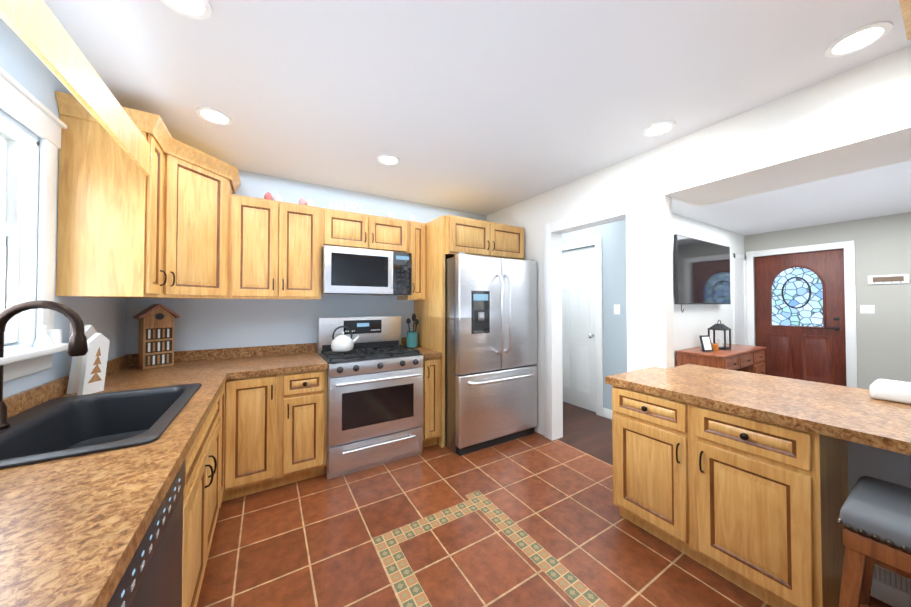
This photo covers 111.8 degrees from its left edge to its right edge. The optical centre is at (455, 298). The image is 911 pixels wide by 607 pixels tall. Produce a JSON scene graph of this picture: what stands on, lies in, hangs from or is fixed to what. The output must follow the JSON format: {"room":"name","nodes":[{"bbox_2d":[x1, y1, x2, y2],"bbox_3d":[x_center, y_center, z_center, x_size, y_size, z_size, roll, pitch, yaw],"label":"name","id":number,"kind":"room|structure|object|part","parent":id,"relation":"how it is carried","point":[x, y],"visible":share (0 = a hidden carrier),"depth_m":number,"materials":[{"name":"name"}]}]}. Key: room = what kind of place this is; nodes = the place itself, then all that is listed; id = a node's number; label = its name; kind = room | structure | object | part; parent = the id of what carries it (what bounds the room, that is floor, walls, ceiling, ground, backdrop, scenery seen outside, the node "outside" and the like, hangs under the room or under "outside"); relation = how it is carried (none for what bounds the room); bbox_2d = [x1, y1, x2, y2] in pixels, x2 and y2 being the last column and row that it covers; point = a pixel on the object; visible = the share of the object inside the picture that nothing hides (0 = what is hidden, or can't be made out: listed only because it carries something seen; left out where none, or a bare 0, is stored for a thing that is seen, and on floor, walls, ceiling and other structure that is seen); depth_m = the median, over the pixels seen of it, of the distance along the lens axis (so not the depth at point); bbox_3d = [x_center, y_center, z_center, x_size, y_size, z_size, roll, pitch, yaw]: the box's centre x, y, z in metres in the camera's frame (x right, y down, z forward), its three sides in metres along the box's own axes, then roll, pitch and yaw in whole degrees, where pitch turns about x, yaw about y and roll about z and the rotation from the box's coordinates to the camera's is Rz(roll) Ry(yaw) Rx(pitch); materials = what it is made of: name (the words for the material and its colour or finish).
{"room":"kitchen","nodes":[
{"label":"kitchen","id":0,"kind":"room"},
{"bbox_2d":[0,18,125,397],"bbox_3d":[-1.227,0.110,0.119,0.150,2.550,5.070,1,-1,-31],"label":"wall","id":1,"kind":"structure","parent":0,"point":[24,65],"depth_m":1.51,"materials":[{"name":"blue paint"}]},
{"bbox_2d":[0,67,68,381],"bbox_3d":[-1.710,-0.276,1.002,0.234,1.210,1.190,1,-1,-31],"label":"window","id":2,"kind":"structure","parent":1,"relation":"in","point":[21,104],"depth_m":1.39,"materials":[{"name":"white"}]},
{"bbox_3d":[-1.749,-0.262,0.978,0.075,0.900,0.910,1,-1,-31],"label":"window sashes","id":3,"kind":"part","parent":2,"relation":"part of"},
{"bbox_2d":[33,325,53,346],"bbox_3d":[-1.899,0.172,1.424,0.060,0.096,0.060,1,-1,-31],"label":"bell","id":4,"kind":"object","parent":2,"relation":"on","point":[43,339],"visible":0.96,"depth_m":1.42,"materials":[{"name":"white ceramic"}]},
{"bbox_2d":[48,329,61,344],"bbox_3d":[-1.938,0.185,1.488,0.050,0.072,0.050,1,-1,-31],"label":"candle","id":5,"kind":"object","parent":2,"relation":"on","point":[55,335],"visible":0.77,"depth_m":1.48,"materials":[{"name":"white wax"}]},
{"bbox_2d":[69,323,71,337],"bbox_3d":[-2.093,0.180,1.692,0.008,0.118,0.075,1,-1,-31],"label":"electrical outlet plate","id":6,"kind":"object","parent":1,"relation":"attached to","point":[70,330],"depth_m":1.66,"materials":[{"name":"white plastic"}]},
{"bbox_2d":[20,354,127,411],"bbox_3d":[-1.230,0.433,0.286,0.018,0.090,4.766,1,-1,-31],"label":"backsplash","id":7,"kind":"structure","parent":1,"relation":"attached to","point":[114,365],"depth_m":2.11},
{"bbox_2d":[56,104,167,298],"bbox_3d":[-1.929,-0.489,1.756,0.338,0.960,0.261,1,-1,-31],"label":"upper cabinet","id":8,"kind":"object","parent":1,"relation":"attached to","point":[113,179],"depth_m":1.64,"materials":[{"name":"brown wood"}]},
{"bbox_2d":[164,144,235,298],"bbox_3d":[-2.033,-0.481,2.224,0.648,0.960,0.646,1,-1,-31],"label":"upper cabinet","id":9,"kind":"object","parent":1,"relation":"attached to","point":[198,198],"depth_m":2.15,"materials":[{"name":"brown wood"}]},
{"bbox_2d":[125,170,486,353],"bbox_3d":[-0.642,0.165,3.531,4.700,2.550,0.150,1,-1,-31],"label":"wall","id":10,"kind":"structure","parent":0,"point":[201,324],"depth_m":2.85,"materials":[{"name":"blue paint"}]},
{"bbox_2d":[128,344,315,367],"bbox_3d":[-1.904,0.471,2.655,1.298,0.090,0.017,1,-1,-31],"label":"backsplash","id":11,"kind":"structure","parent":10,"relation":"attached to","point":[273,350],"depth_m":2.65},
{"bbox_2d":[232,192,323,299],"bbox_3d":[-1.552,-0.401,2.697,0.668,0.815,0.337,1,-1,-31],"label":"upper cabinet","id":12,"kind":"object","parent":10,"relation":"attached to","point":[276,244],"depth_m":2.54,"materials":[{"name":"brown wood"}]},
{"bbox_2d":[264,192,414,221],"bbox_3d":[-1.029,-0.853,2.972,1.384,0.095,0.074,1,-1,-31],"label":"trinkets","id":13,"kind":"object","parent":12,"relation":"on","point":[277,197],"visible":0.67,"depth_m":2.74,"materials":[{"name":"red"}]},
{"bbox_2d":[320,244,395,295],"bbox_3d":[-0.961,-0.244,2.976,0.620,0.422,0.470,1,-1,-31],"label":"microwave","id":14,"kind":"object","parent":10,"relation":"attached to","point":[345,269],"depth_m":2.80,"materials":[{"name":"silver metal"}]},
{"bbox_2d":[324,208,411,251],"bbox_3d":[-0.914,-0.630,3.089,0.824,0.345,0.337,1,-1,-31],"label":"upper cabinet","id":15,"kind":"object","parent":10,"relation":"attached to","point":[340,227],"depth_m":2.93,"materials":[{"name":"brown wood"}]},
{"bbox_2d":[330,198,362,212],"bbox_3d":[-1.046,-0.871,2.968,0.308,0.130,0.016,1,-1,-31],"label":"happy letters","id":16,"kind":"object","parent":15,"relation":"on","point":[349,207],"visible":0.9,"depth_m":2.96,"materials":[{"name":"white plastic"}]},
{"bbox_2d":[396,248,415,295],"bbox_3d":[-0.630,-0.241,3.178,0.224,0.422,0.470,1,-1,-31],"label":"control panel","id":17,"kind":"object","parent":10,"relation":"attached to","point":[405,260],"depth_m":3.04,"materials":[{"name":"black plastic"}]},
{"bbox_2d":[397,221,427,299],"bbox_3d":[-0.476,-0.390,3.352,0.203,0.815,0.337,1,-1,-31],"label":"upper cabinet","id":18,"kind":"object","parent":10,"relation":"attached to","point":[419,230],"depth_m":3.23,"materials":[{"name":"brown wood"}]},
{"bbox_2d":[428,215,523,263],"bbox_3d":[0.168,-0.608,3.514,0.988,0.374,0.737,1,-1,-31],"label":"upper cabinet","id":19,"kind":"object","parent":10,"relation":"attached to","point":[448,235],"depth_m":3.13,"materials":[{"name":"brown wood"}]},
{"bbox_2d":[43,0,910,235],"bbox_3d":[2.223,-1.181,2.242,8.230,0.100,5.370,1,-1,-31],"label":"ceiling","id":20,"kind":"structure","parent":0,"point":[484,107],"depth_m":1.62,"materials":[{"name":"white paint"}]},
{"bbox_2d":[160,0,211,19],"bbox_3d":[-1.042,-1.144,1.171,0.184,0.008,0.184,1,-1,-31],"label":"recessed light","id":21,"kind":"object","parent":20,"relation":"in","point":[198,9],"visible":1,"depth_m":1.21,"materials":[{"name":"white plastic"}]},
{"bbox_2d":[196,107,232,125],"bbox_3d":[-1.500,-1.132,1.923,0.184,0.008,0.184,1,-1,-31],"label":"recessed light","id":22,"kind":"object","parent":20,"relation":"in","point":[213,115],"visible":1,"depth_m":1.92,"materials":[{"name":"white plastic"}]},
{"bbox_2d":[377,154,399,164],"bbox_3d":[-0.543,-1.123,2.506,0.184,0.008,0.184,1,-1,-31],"label":"recessed light","id":23,"kind":"object","parent":20,"relation":"in","point":[386,159],"visible":1,"depth_m":2.50,"materials":[{"name":"white plastic"}]},
{"bbox_2d":[643,120,675,136],"bbox_3d":[1.357,-1.130,2.059,0.184,0.008,0.184,1,-1,-31],"label":"recessed light","id":24,"kind":"object","parent":20,"relation":"in","point":[658,128],"visible":1,"depth_m":2.05,"materials":[{"name":"white plastic"}]},
{"bbox_2d":[664,46,910,206],"bbox_3d":[2.535,-0.964,1.170,0.570,0.370,2.920,1,-1,-31],"label":"soffit","id":25,"kind":"structure","parent":20,"relation":"attached to","point":[857,119],"depth_m":1.73,"materials":[{"name":"white paint"}]},
{"bbox_2d":[825,21,892,57],"bbox_3d":[1.778,-1.141,1.367,0.184,0.008,0.184,1,-1,-31],"label":"recessed light","id":26,"kind":"object","parent":20,"relation":"in","point":[858,39],"visible":1,"depth_m":1.36,"materials":[{"name":"white plastic"}]},
{"bbox_2d":[899,0,910,40],"bbox_3d":[0.691,-1.039,0.170,2.460,0.248,0.630,1,-1,-31],"label":"header beam","id":27,"kind":"structure","parent":20,"relation":"attached to","point":[905,5],"depth_m":0.98,"materials":[{"name":"brown wood"}]},
{"bbox_2d":[197,431,892,606],"bbox_3d":[0.201,1.425,1.056,3.585,0.050,5.220,1,-1,-31],"label":"floor","id":28,"kind":"structure","parent":0,"point":[309,542],"depth_m":1.78,"materials":[{"name":"brown tile"}]},
{"bbox_2d":[104,592,119,606],"bbox_3d":[-0.604,0.946,-0.116,0.678,0.870,1.044,1,-1,-31],"label":"base cabinet","id":29,"kind":"object","parent":28,"relation":"on","point":[114,600],"depth_m":0.55,"materials":[{"name":"brown wood"}]},
{"bbox_2d":[108,444,195,606],"bbox_3d":[-1.044,0.958,0.605,0.678,0.870,0.646,1,-1,-31],"label":"base cabinet","id":30,"kind":"object","parent":28,"relation":"on","point":[158,572],"depth_m":0.86,"materials":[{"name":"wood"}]},
{"bbox_2d":[107,459,185,606],"bbox_3d":[-1.040,0.958,0.601,0.678,0.868,0.610,1,-1,-31],"label":"dishwasher","id":31,"kind":"object","parent":30,"relation":"in","point":[151,576],"depth_m":0.80,"materials":[{"name":"black metal"}]},
{"bbox_2d":[192,380,227,543],"bbox_3d":[-1.786,0.978,1.814,0.668,0.870,0.270,1,-1,-31],"label":"base cabinet","id":32,"kind":"object","parent":28,"relation":"on","point":[212,442],"depth_m":1.59,"materials":[{"name":"brown wood"}]},
{"bbox_2d":[228,368,327,499],"bbox_3d":[-1.466,0.989,2.534,0.668,0.870,0.666,1,-1,-31],"label":"base cabinet","id":33,"kind":"object","parent":28,"relation":"on","point":[277,421],"depth_m":2.26,"materials":[{"name":"brown wood"}]},
{"bbox_2d":[0,372,227,606],"bbox_3d":[-0.772,0.498,0.167,0.678,0.044,4.089,1,-1,-31],"label":"countertop","id":34,"kind":"structure","parent":33,"relation":"on","point":[69,528],"depth_m":0.70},
{"bbox_2d":[0,300,91,427],"bbox_3d":[-1.571,0.241,1.139,0.260,0.471,0.154,1,-1,-31],"label":"faucet","id":35,"kind":"object","parent":34,"relation":"on","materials":[{"name":"brown metal"}]},
{"bbox_2d":[66,325,96,393],"bbox_3d":[-2.000,0.319,1.661,0.061,0.355,0.120,0,-1,-21],"label":"decor","id":36,"kind":"object","parent":34,"relation":"on","point":[75,368],"visible":0.41,"depth_m":1.61,"materials":[{"name":"white wood"}]},
{"bbox_2d":[77,333,109,394],"bbox_3d":[-1.890,0.338,1.617,0.057,0.316,0.100,0,-1,-3],"label":"decor","id":37,"kind":"object","parent":34,"relation":"on","point":[93,369],"visible":0.94,"depth_m":1.61,"materials":[{"name":"white wood"}]},
{"bbox_2d":[0,380,203,467],"bbox_3d":[-1.485,0.593,1.271,0.566,0.226,0.880,1,-1,-31],"label":"sink","id":38,"kind":"object","parent":34,"relation":"in","point":[125,417],"depth_m":1.44,"materials":[{"name":"black stone"}]},
{"bbox_2d":[104,352,327,383],"bbox_3d":[-1.740,0.533,2.368,1.316,0.044,0.677,1,-1,-31],"label":"countertop","id":39,"kind":"structure","parent":33,"relation":"on","point":[243,365],"depth_m":2.27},
{"bbox_2d":[133,304,179,369],"bbox_3d":[-2.219,0.275,2.293,0.140,0.468,0.228,-1,-1,31],"label":"house","id":40,"kind":"object","parent":39,"relation":"on","point":[156,335],"visible":1,"depth_m":2.25,"materials":[{"name":"brown wood"}]},
{"bbox_2d":[317,316,422,478],"bbox_3d":[-0.803,0.807,2.882,0.816,1.245,0.748,1,-1,-31],"label":"stove","id":41,"kind":"object","parent":28,"relation":"on","point":[375,396],"visible":0.94,"depth_m":2.64,"materials":[{"name":"silver metal"}]},
{"bbox_2d":[331,326,358,351],"bbox_3d":[-1.020,0.368,2.870,0.255,0.231,0.196,1,-1,-31],"label":"kettle","id":42,"kind":"object","parent":41,"relation":"on","point":[342,342],"visible":1,"depth_m":2.80,"materials":[{"name":"white metal"}]},
{"bbox_2d":[409,348,443,447],"bbox_3d":[-0.390,1.000,3.189,0.203,0.870,0.666,1,-1,-31],"label":"base cabinet","id":43,"kind":"object","parent":28,"relation":"on","point":[433,363],"depth_m":2.92,"materials":[{"name":"brown wood"}]},
{"bbox_2d":[406,314,418,347],"bbox_3d":[-0.464,0.343,3.315,0.126,0.365,0.124,1,-1,-31],"label":"utensil crock","id":44,"kind":"object","parent":43,"relation":"on","point":[412,339],"visible":0.96,"depth_m":3.27,"materials":[{"name":"teal ceramic"}]},
{"bbox_2d":[372,490,608,606],"bbox_3d":[0.728,1.391,0.588,0.805,0.002,3.472,1,-1,-31],"label":"decorative tile border","id":45,"kind":"structure","parent":28,"relation":"on","point":[411,593],"depth_m":1.70,"materials":[{"name":"beige tile"}]},
{"bbox_2d":[445,252,536,455],"bbox_3d":[0.244,0.512,3.374,0.979,1.850,0.991,1,-1,-31],"label":"refrigerator","id":46,"kind":"object","parent":28,"relation":"on","point":[490,351],"visible":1,"depth_m":2.96,"materials":[{"name":"silver metal"}]},
{"bbox_2d":[610,384,848,606],"bbox_3d":[1.474,0.976,1.754,0.595,0.870,0.875,1,-1,-31],"label":"base cabinet","id":47,"kind":"object","parent":28,"relation":"on","point":[738,478],"depth_m":1.45,"materials":[{"name":"brown wood"}]},
{"bbox_2d":[605,368,910,455],"bbox_3d":[1.878,0.512,1.085,0.611,0.044,2.500,1,-1,-31],"label":"countertop","id":48,"kind":"structure","parent":47,"relation":"on","point":[867,422],"depth_m":1.44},
{"bbox_2d":[869,379,910,403],"bbox_3d":[2.272,0.452,1.396,0.240,0.084,0.460,1,-1,-31],"label":"towel","id":49,"kind":"object","parent":48,"relation":"on","point":[891,390],"visible":1,"depth_m":1.49,"materials":[{"name":"white fabric"}]},
{"bbox_2d":[837,476,910,606],"bbox_3d":[1.629,1.061,1.000,0.482,0.675,0.482,1,-1,-31],"label":"bar stool","id":50,"kind":"object","parent":28,"relation":"on","point":[874,516],"visible":1,"depth_m":1.05,"materials":[{"name":"black leather"}]},
{"bbox_2d":[557,402,612,464],"bbox_3d":[3.715,1.459,3.196,4.645,0.050,5.220,1,-1,-31],"label":"floor","id":51,"kind":"structure","parent":0,"point":[587,431],"depth_m":3.31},
{"bbox_2d":[675,343,765,374],"bbox_3d":[3.559,1.059,4.088,1.450,0.780,0.526,1,-1,-31],"label":"console desk","id":52,"kind":"object","parent":51,"relation":"on","point":[745,358],"visible":0.54,"depth_m":3.87,"materials":[{"name":"brown wood"}]},
{"bbox_2d":[699,335,712,351],"bbox_3d":[3.103,0.559,3.836,0.150,0.198,0.082,0,-1,-13],"label":"framed picture","id":53,"kind":"object","parent":52,"relation":"on","point":[706,343],"visible":1,"depth_m":3.81,"materials":[{"name":"black"}]},
{"bbox_2d":[712,343,718,350],"bbox_3d":[3.323,0.620,3.955,0.080,0.091,0.079,1,-1,-31],"label":"jar","id":54,"kind":"object","parent":52,"relation":"on","point":[715,346],"visible":0.83,"depth_m":3.92,"materials":[{"name":"orange glass"}]},
{"bbox_2d":[708,320,730,349],"bbox_3d":[3.512,0.476,4.107,0.190,0.384,0.190,1,-1,-31],"label":"lantern","id":55,"kind":"object","parent":52,"relation":"on","point":[720,326],"visible":0.81,"depth_m":4.08,"materials":[{"name":"black metal"}]},
{"bbox_2d":[562,219,626,409],"bbox_3d":[1.701,0.174,4.086,0.120,2.550,1.340,1,-1,-31],"label":"wall","id":56,"kind":"structure","parent":0,"point":[614,273],"depth_m":3.69,"materials":[{"name":"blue paint"}]},
{"bbox_2d":[562,246,595,411],"bbox_3d":[1.589,0.391,4.178,0.112,2.102,0.708,1,-1,-31],"label":"door","id":57,"kind":"structure","parent":56,"relation":"in","point":[578,332],"depth_m":4.11,"materials":[{"name":"white wood"}]},
{"bbox_2d":[562,237,602,416],"bbox_3d":[1.568,0.347,4.167,0.019,2.205,0.890,1,-1,-31],"label":"door frame","id":58,"kind":"structure","parent":56,"relation":"attached to","point":[597,242],"depth_m":3.82,"materials":[{"name":"white wood"}]},
{"bbox_2d":[603,408,611,419],"bbox_3d":[1.895,1.386,3.617,0.014,0.110,0.350,1,-1,-31],"label":"baseboard","id":59,"kind":"structure","parent":56,"relation":"attached to","point":[607,413],"depth_m":3.70,"materials":[{"name":"white"}]},
{"bbox_2d":[614,305,619,314],"bbox_3d":[1.898,0.131,3.633,0.015,0.118,0.075,1,-1,-31],"label":"light switch","id":60,"kind":"object","parent":56,"relation":"attached to","point":[616,309],"visible":1,"depth_m":3.63,"materials":[{"name":"white plastic"}]},
{"bbox_2d":[487,145,910,493],"bbox_3d":[1.783,0.139,1.953,0.120,2.550,5.070,1,-1,-31],"label":"wall","id":61,"kind":"structure","parent":0,"point":[641,176],"depth_m":2.38,"materials":[{"name":"white paint"}]},
{"bbox_2d":[544,198,640,440],"bbox_3d":[1.242,0.326,2.839,0.160,2.205,0.968,1,-1,-31],"label":"door frame","id":62,"kind":"structure","parent":61,"relation":"attached to","point":[629,211],"depth_m":3.12,"materials":[{"name":"white wood"}]},
{"bbox_2d":[870,564,910,606],"bbox_3d":[2.326,1.272,0.860,0.068,0.210,1.470,1,-1,-31],"label":"baseboard heater","id":63,"kind":"object","parent":61,"relation":"attached to","point":[891,588],"visible":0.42,"depth_m":1.40,"materials":[{"name":"white metal"}]},
{"bbox_2d":[672,213,744,366],"bbox_3d":[3.513,0.180,4.476,3.380,2.550,0.120,1,-1,-31],"label":"wall","id":64,"kind":"structure","parent":0,"point":[693,323],"depth_m":4.41,"materials":[{"name":"white paint"}]},
{"bbox_2d":[674,234,730,312],"bbox_3d":[3.375,-0.297,4.249,1.660,0.964,0.136,1,-1,-31],"label":"wall-mounted tv","id":65,"kind":"object","parent":64,"relation":"attached to","point":[701,271],"visible":1,"depth_m":4.09,"materials":[{"name":"black"}]},
{"bbox_2d":[745,212,910,389],"bbox_3d":[5.991,0.169,3.802,0.150,2.550,3.850,1,-1,-31],"label":"wall","id":66,"kind":"structure","parent":0,"point":[883,247],"depth_m":4.17,"materials":[{"name":"grey paint"}]},
{"bbox_2d":[732,253,746,344],"bbox_3d":[4.737,0.366,5.136,0.560,2.200,0.019,1,-1,-31],"label":"door frame","id":67,"kind":"structure","parent":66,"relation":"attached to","point":[739,299],"depth_m":5.13,"materials":[{"name":"white"}]},
{"bbox_2d":[755,249,845,385],"bbox_3d":[5.316,0.374,4.810,0.099,2.157,0.948,1,-1,-31],"label":"entry door","id":68,"kind":"structure","parent":66,"relation":"in","point":[800,313],"depth_m":4.75,"materials":[{"name":"brown wood"}]},
{"bbox_2d":[746,240,857,387],"bbox_3d":[5.285,0.328,4.792,0.021,2.265,1.150,1,-1,-31],"label":"door frame","id":69,"kind":"structure","parent":66,"relation":"attached to","point":[850,313],"depth_m":4.37,"materials":[{"name":"white wood"}]},
{"bbox_2d":[860,305,874,313],"bbox_3d":[5.639,0.151,4.226,0.008,0.118,0.120,1,-1,-31],"label":"light switch","id":70,"kind":"object","parent":66,"relation":"attached to","point":[867,309],"visible":1,"depth_m":4.22,"materials":[{"name":"white plastic"}]},
{"bbox_2d":[868,274,908,284],"bbox_3d":[5.711,-0.252,4.077,0.047,0.120,0.320,1,-1,-31],"label":"shelf","id":71,"kind":"object","parent":66,"relation":"attached to","point":[891,279],"visible":1,"depth_m":4.07,"materials":[{"name":"white wood"}]}
]}

